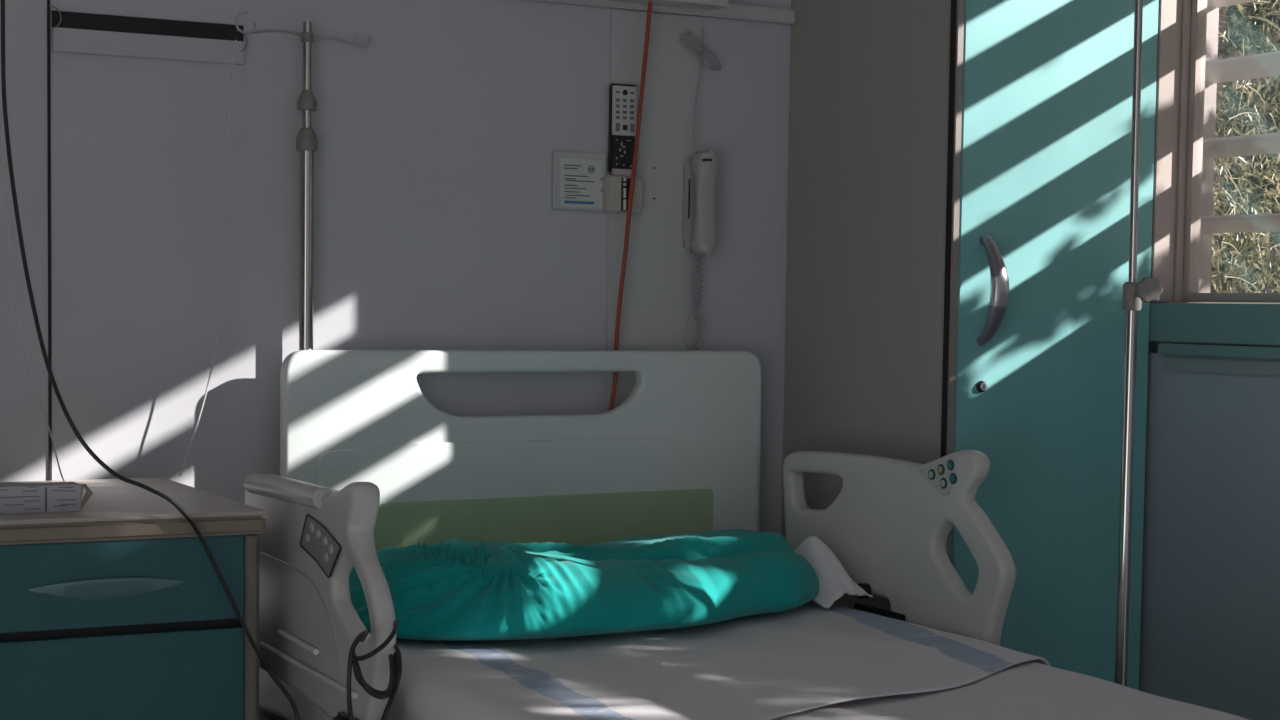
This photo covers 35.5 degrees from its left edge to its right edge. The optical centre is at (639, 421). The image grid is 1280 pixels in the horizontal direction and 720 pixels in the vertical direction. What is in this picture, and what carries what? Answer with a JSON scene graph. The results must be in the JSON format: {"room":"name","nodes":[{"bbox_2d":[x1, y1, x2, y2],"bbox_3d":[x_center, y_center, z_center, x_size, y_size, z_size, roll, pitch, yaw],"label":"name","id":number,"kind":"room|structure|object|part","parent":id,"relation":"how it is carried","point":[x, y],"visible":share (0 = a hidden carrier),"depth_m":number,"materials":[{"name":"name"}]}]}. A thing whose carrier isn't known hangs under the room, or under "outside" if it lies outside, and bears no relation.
{"room":"hospital room","nodes":[
{"label":"hospital room","id":0,"kind":"room"},
{"bbox_2d":[0,0,790,719],"bbox_3d":[-1.147,-0.314,3.334,4.308,2.600,0.150,-1,4,-28],"label":"wall","id":1,"kind":"structure","parent":0,"point":[436,226],"depth_m":3.54,"materials":[{"name":"white paint"}]},
{"bbox_2d":[47,0,51,480],"bbox_3d":[-0.990,0.109,3.359,0.005,1.756,0.003,-1,4,-28],"label":"trim","id":2,"kind":"structure","parent":1,"relation":"attached to","point":[48,1],"depth_m":3.33,"materials":[{"name":"black"}]},
{"bbox_2d":[49,5,247,64],"bbox_3d":[-0.830,-0.654,3.388,0.336,0.075,0.013,-1,4,-28],"label":"wall fitting","id":3,"kind":"object","parent":1,"relation":"attached to","point":[72,32],"visible":0.89,"depth_m":3.38,"materials":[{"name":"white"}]},
{"bbox_2d":[551,151,605,210],"bbox_3d":[-0.115,-0.455,3.781,0.110,0.108,0.015,-1,4,-28],"label":"plate","id":4,"kind":"object","parent":1,"relation":"attached to","point":[577,178],"visible":1,"depth_m":3.77,"materials":[{"name":"grey plastic"}]},
{"bbox_2d":[564,165,602,197],"bbox_3d":[-0.106,-0.453,3.778,0.084,0.063,0.002,-1,4,-28],"label":"print","id":5,"kind":"object","parent":4,"relation":"on","point":[580,181],"depth_m":3.78,"materials":[{"name":"grey paper"}]},
{"bbox_2d":[603,168,641,212],"bbox_3d":[-0.032,-0.441,3.810,0.077,0.081,0.030,-1,4,-28],"label":"remote holder","id":6,"kind":"object","parent":1,"relation":"attached to","point":[615,188],"visible":1,"depth_m":3.80,"materials":[{"name":"grey plastic"}]},
{"bbox_2d":[608,83,636,173],"bbox_3d":[-0.032,-0.557,3.807,0.056,0.170,0.019,-1,4,-28],"label":"remote control","id":7,"kind":"object","parent":6,"relation":"on","point":[622,97],"visible":0.99,"depth_m":3.80,"materials":[{"name":"black plastic"}]},
{"bbox_2d":[605,9,702,411],"bbox_3d":[0.021,0.091,3.894,0.200,1.756,0.006,-1,4,-28],"label":"wall panel","id":8,"kind":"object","parent":1,"relation":"attached to","point":[656,308],"depth_m":3.86,"materials":[{"name":"grey"}]},
{"bbox_2d":[523,0,794,24],"bbox_3d":[-1.350,-0.775,3.098,3.744,0.028,0.022,-1,4,-28],"label":"trim","id":9,"kind":"structure","parent":1,"relation":"attached to","point":[732,11],"depth_m":3.88,"materials":[{"name":"grey plastic"}]},
{"bbox_2d":[604,0,729,9],"bbox_3d":[-0.023,-0.838,3.755,0.420,0.090,0.100,-1,4,-28],"label":"wall lamp","id":10,"kind":"object","parent":1,"relation":"attached to","point":[692,4],"visible":1,"depth_m":3.80,"materials":[{"name":"white plastic"}]},
{"bbox_2d":[609,2,651,410],"bbox_3d":[-0.023,-0.385,3.795,0.091,0.880,0.015,0,4,-16],"label":"cable","id":11,"kind":"object","parent":10,"relation":"hanging from","point":[649,9],"visible":0.78,"depth_m":3.79,"materials":[{"name":"brown plastic"}]},
{"bbox_2d":[682,27,718,349],"bbox_3d":[0.114,-0.443,3.868,0.062,0.646,0.086,0,4,-17],"label":"handset","id":12,"kind":"object","parent":1,"relation":"attached to","point":[699,180],"visible":0.99,"depth_m":3.85,"materials":[{"name":"grey plastic"}]},
{"bbox_3d":[0.106,-0.220,3.880,0.049,0.199,0.023,-3,5,-44],"label":"coiled cord","id":13,"kind":"part","parent":12,"relation":"part of","materials":[{"name":"grey plastic"}]},
{"bbox_2d":[680,31,721,70],"bbox_3d":[0.120,-0.719,3.873,0.094,0.073,0.018,-1,4,-28],"label":"wire bundle","id":14,"kind":"object","parent":1,"relation":"attached to","point":[690,33],"visible":1,"depth_m":3.87,"materials":[{"name":"grey plastic"}]},
{"bbox_2d":[1139,302,1279,719],"bbox_3d":[1.881,-0.201,2.133,0.088,2.600,4.820,-1,4,-28],"label":"wall panel","id":15,"kind":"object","parent":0,"point":[1210,628],"depth_m":3.63,"materials":[{"name":"laminate"}]},
{"bbox_2d":[1149,303,1279,345],"bbox_3d":[1.440,-0.133,2.953,0.100,0.072,1.970,-1,4,-28],"label":"trim","id":16,"kind":"structure","parent":15,"relation":"attached to","point":[1220,323],"depth_m":3.60,"materials":[{"name":"teal"}]},
{"bbox_2d":[1150,0,1279,302],"bbox_3d":[1.449,-0.577,2.928,0.098,0.815,1.971,-1,4,-28],"label":"window","id":17,"kind":"structure","parent":15,"relation":"in","point":[1182,24],"depth_m":3.75,"materials":[{"name":"beige"}]},
{"bbox_3d":[1.448,-0.577,2.928,0.096,0.815,1.971,-1,4,-28],"label":"frame","id":18,"kind":"part","parent":17,"relation":"part of","materials":[{"name":"beige"}]},
{"bbox_2d":[1189,0,1279,303],"bbox_3d":[1.675,-0.678,3.030,0.140,1.160,2.450,-1,4,-28],"label":"shutter","id":19,"kind":"object","parent":17,"relation":"attached to","point":[1261,65],"visible":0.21,"depth_m":4.00,"materials":[{"name":"grey paint"}]},
{"bbox_3d":[1.675,-0.678,3.030,0.140,1.160,2.450,-1,4,-28],"label":"shutter frame","id":20,"kind":"part","parent":19,"relation":"part of","materials":[{"name":"grey paint"}]},
{"bbox_3d":[1.678,-0.790,3.023,0.122,0.028,2.350,-1,4,-28],"label":"louvre blade","id":21,"kind":"part","parent":19,"relation":"part of","materials":[{"name":"grey paint"}]},
{"bbox_3d":[1.669,-0.179,3.060,0.122,0.028,2.350,-1,4,-28],"label":"louvre blade","id":22,"kind":"part","parent":19,"relation":"part of","materials":[{"name":"grey paint"}]},
{"bbox_3d":[1.671,-0.332,3.051,0.122,0.028,2.350,-1,4,-28],"label":"louvre blade","id":23,"kind":"part","parent":19,"relation":"part of","materials":[{"name":"grey paint"}]},
{"bbox_3d":[1.673,-0.484,3.042,0.122,0.028,2.350,-1,4,-28],"label":"louvre blade","id":24,"kind":"part","parent":19,"relation":"part of","materials":[{"name":"grey paint"}]},
{"bbox_3d":[1.676,-0.637,3.033,0.122,0.028,2.350,-1,4,-28],"label":"louvre blade","id":25,"kind":"part","parent":19,"relation":"part of","materials":[{"name":"grey paint"}]},
{"bbox_2d":[1158,343,1279,359],"bbox_3d":[1.992,-0.012,1.876,0.082,0.021,4.240,-1,4,-28],"label":"trim","id":26,"kind":"structure","parent":15,"relation":"attached to","point":[1184,349],"depth_m":3.59,"materials":[{"name":"teal"}]},
{"bbox_2d":[1163,356,1279,376],"bbox_3d":[1.972,0.015,1.866,0.008,0.027,4.240,-1,4,-28],"label":"trim","id":27,"kind":"structure","parent":15,"relation":"attached to","point":[1170,363],"depth_m":3.60,"materials":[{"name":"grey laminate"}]},
{"bbox_2d":[1171,342,1277,345],"bbox_3d":[1.609,-0.078,3.034,0.272,0.040,2.450,-1,4,-28],"label":"trim","id":28,"kind":"structure","parent":15,"relation":"attached to","point":[1171,342],"depth_m":3.72,"materials":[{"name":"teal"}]},
{"bbox_3d":[-0.103,1.176,1.255,4.458,0.100,4.970,-1,4,-28],"label":"floor","id":29,"kind":"structure","parent":0,"visible":0},
{"bbox_2d":[0,477,266,719],"bbox_3d":[-0.920,0.561,3.054,0.540,0.892,0.589,-1,4,-28],"label":"bedside cabinet","id":30,"kind":"object","parent":29,"relation":"on","point":[115,607],"visible":0.96,"depth_m":2.83,"materials":[{"name":"teal laminate"}]},
{"bbox_2d":[0,109,64,481],"bbox_3d":[-0.957,-0.227,3.195,0.056,0.657,0.122,4,4,40],"label":"clear tube","id":31,"kind":"object","parent":30,"relation":"on","point":[0,109],"visible":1,"depth_m":3.18,"materials":[{"name":"white"}]},
{"bbox_2d":[0,482,92,513],"bbox_3d":[-0.915,0.109,2.823,0.282,0.038,0.052,-1,4,-28],"label":"box","id":32,"kind":"object","parent":30,"relation":"on","point":[47,496],"visible":1,"depth_m":2.83,"materials":[{"name":"grey"}]},
{"bbox_2d":[0,486,76,511],"bbox_3d":[-0.853,0.109,2.827,0.112,0.036,0.001,-1,4,-28],"label":"print","id":33,"kind":"object","parent":32,"relation":"attached to","point":[12,498],"depth_m":2.83,"materials":[{"name":"grey paper"}]},
{"bbox_3d":[-0.744,0.234,2.801,0.216,0.031,0.015,-1,4,-28],"label":"drawer pull","id":34,"kind":"part","parent":30,"relation":"part of","materials":[{"name":"teal plastic"}]},
{"bbox_3d":[-0.789,0.227,2.797,0.476,0.121,0.023,-1,4,-28],"label":"drawer","id":35,"kind":"part","parent":30,"relation":"part of","materials":[{"name":"teal wood"}]},
{"bbox_3d":[-0.794,0.620,2.820,0.476,0.637,0.023,-1,4,-28],"label":"door","id":36,"kind":"part","parent":30,"relation":"part of","materials":[{"name":"teal wood"}]},
{"bbox_2d":[1,0,299,719],"bbox_3d":[-0.683,-0.102,2.802,0.420,1.075,0.074,0,3,-7],"label":"cable","id":37,"kind":"object","parent":30,"relation":"hanging from","point":[3,73],"visible":1,"depth_m":2.78,"materials":[{"name":"black plastic"}]},
{"bbox_3d":[-0.574,0.557,2.933,0.016,0.785,0.023,-1,4,-28],"label":"frame","id":38,"kind":"part","parent":30,"relation":"part of","materials":[{"name":"grey"}]},
{"bbox_3d":[-0.693,0.545,3.182,0.006,0.796,0.555,-1,4,-28],"label":"post","id":39,"kind":"part","parent":30,"relation":"part of","materials":[{"name":"grey"}]},
{"bbox_2d":[244,350,1015,719],"bbox_3d":[0.218,0.484,2.768,1.135,1.110,2.117,-1,4,-28],"label":"hospital bed","id":40,"kind":"object","parent":29,"relation":"on","point":[368,464],"visible":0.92,"depth_m":3.55,"materials":[{"name":"plastic"}]},
{"bbox_2d":[235,11,371,349],"bbox_3d":[-0.601,-0.081,3.494,0.058,1.231,0.290,4,4,41],"label":"stand","id":41,"kind":"object","parent":40,"relation":"attached to","point":[306,140],"visible":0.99,"depth_m":3.50,"materials":[{"name":"silver metal"}]},
{"bbox_2d":[179,40,236,475],"bbox_3d":[-0.737,-0.279,3.413,0.096,0.744,0.012,0,4,-19],"label":"tube","id":42,"kind":"object","parent":41,"relation":"hanging from","point":[235,40],"visible":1,"depth_m":3.42,"materials":[{"name":"white"}]},
{"bbox_3d":[-0.478,0.248,2.972,0.044,0.350,0.618,-1,4,-28],"label":"rail","id":43,"kind":"part","parent":40,"relation":"part of","materials":[{"name":"plastic"}]},
{"bbox_2d":[347,620,401,719],"bbox_3d":[-0.347,0.334,2.651,0.061,0.130,0.154,1,3,2],"label":"coiled cable","id":44,"kind":"object","parent":40,"relation":"attached to","point":[395,664],"visible":1,"depth_m":2.59,"materials":[{"name":"black plastic"}]},
{"bbox_3d":[-0.197,0.172,3.709,0.967,0.610,0.032,-1,4,-28],"label":"headboard","id":45,"kind":"part","parent":40,"relation":"part of","materials":[{"name":"plastic"}]},
{"bbox_3d":[-0.179,0.245,3.703,0.919,0.427,0.008,-1,4,-28],"label":"panel","id":46,"kind":"part","parent":40,"relation":"part of","materials":[{"name":"plastic"}]},
{"bbox_3d":[0.435,0.232,3.491,0.034,0.398,0.670,-1,4,-28],"label":"rail","id":47,"kind":"part","parent":40,"relation":"part of","materials":[{"name":"plastic"}]},
{"bbox_3d":[0.239,0.459,2.781,0.925,0.150,1.985,-1,4,-28],"label":"mattress","id":48,"kind":"object","parent":40,"relation":"on","visible":0},
{"bbox_2d":[259,661,1248,719],"bbox_3d":[0.230,0.451,2.756,0.989,0.158,1.992,-1,4,-28],"label":"sheet","id":49,"kind":"object","parent":48,"relation":"on","point":[1028,690],"visible":0.14,"depth_m":2.73,"materials":[{"name":"white fabric"}]},
{"bbox_2d":[349,529,818,640],"bbox_3d":[-0.080,0.254,3.349,0.899,0.146,0.522,-1,4,-28],"label":"pillow","id":50,"kind":"object","parent":49,"relation":"on","point":[456,589],"visible":0.88,"depth_m":3.14,"materials":[{"name":"teal fabric"}]},
{"bbox_2d":[794,536,872,608],"bbox_3d":[0.281,0.257,3.594,0.100,0.118,0.341,-1,4,-28],"label":"folded cloth","id":51,"kind":"object","parent":50,"relation":"on","point":[834,580],"visible":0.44,"depth_m":3.48,"materials":[{"name":"white fabric"}]},
{"bbox_2d":[331,602,1050,719],"bbox_3d":[0.108,0.438,2.964,1.027,0.180,0.876,-1,4,-28],"label":"sheet","id":52,"kind":"object","parent":49,"relation":"on","point":[769,666],"visible":0.88,"depth_m":2.88,"materials":[{"name":"fabric"}]},
{"bbox_2d":[782,0,1158,689],"bbox_3d":[0.637,-0.096,3.865,0.462,2.150,0.611,-1,4,-28],"label":"wardrobe","id":53,"kind":"object","parent":29,"relation":"on","point":[959,171],"visible":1,"depth_m":3.67,"materials":[{"name":"laminate"}]},
{"bbox_3d":[0.624,-0.233,3.538,0.032,0.197,0.060,-1,4,-28],"label":"handle","id":54,"kind":"part","parent":53,"relation":"part of","materials":[{"name":"silver metal"}]},
{"bbox_3d":[0.759,-0.122,3.654,0.445,2.062,0.005,-1,4,-28],"label":"door","id":55,"kind":"part","parent":53,"relation":"part of","materials":[{"name":"teal wood"}]},
{"bbox_2d":[1115,0,1162,686],"bbox_3d":[0.754,0.049,3.147,0.396,1.950,0.420,-1,4,-28],"label":"metal pole","id":56,"kind":"object","parent":29,"relation":"on","point":[1148,289],"visible":1,"depth_m":3.12,"materials":[{"name":"silver metal"}]},
{"bbox_3d":[0.783,-0.205,3.097,0.040,0.040,0.051,0,3,-7],"label":"knob","id":57,"kind":"part","parent":56,"relation":"part of","materials":[{"name":"grey plastic"}]},
{"label":"outside","id":58,"kind":"structure","parent":0,"visible":0},
{"bbox_3d":[7.310,1.184,6.235,13.280,0.200,28.000,-1,4,-28],"label":"ground","id":59,"kind":"structure","parent":58,"visible":0},
{"bbox_2d":[1210,0,1279,292],"bbox_3d":[3.037,-1.189,9.165,7.671,4.072,1.988,-1,4,-28],"label":"hedge","id":60,"kind":"object","parent":59,"relation":"on","point":[1246,262],"visible":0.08,"depth_m":8.72,"materials":[{"name":"green plant"}]}
]}

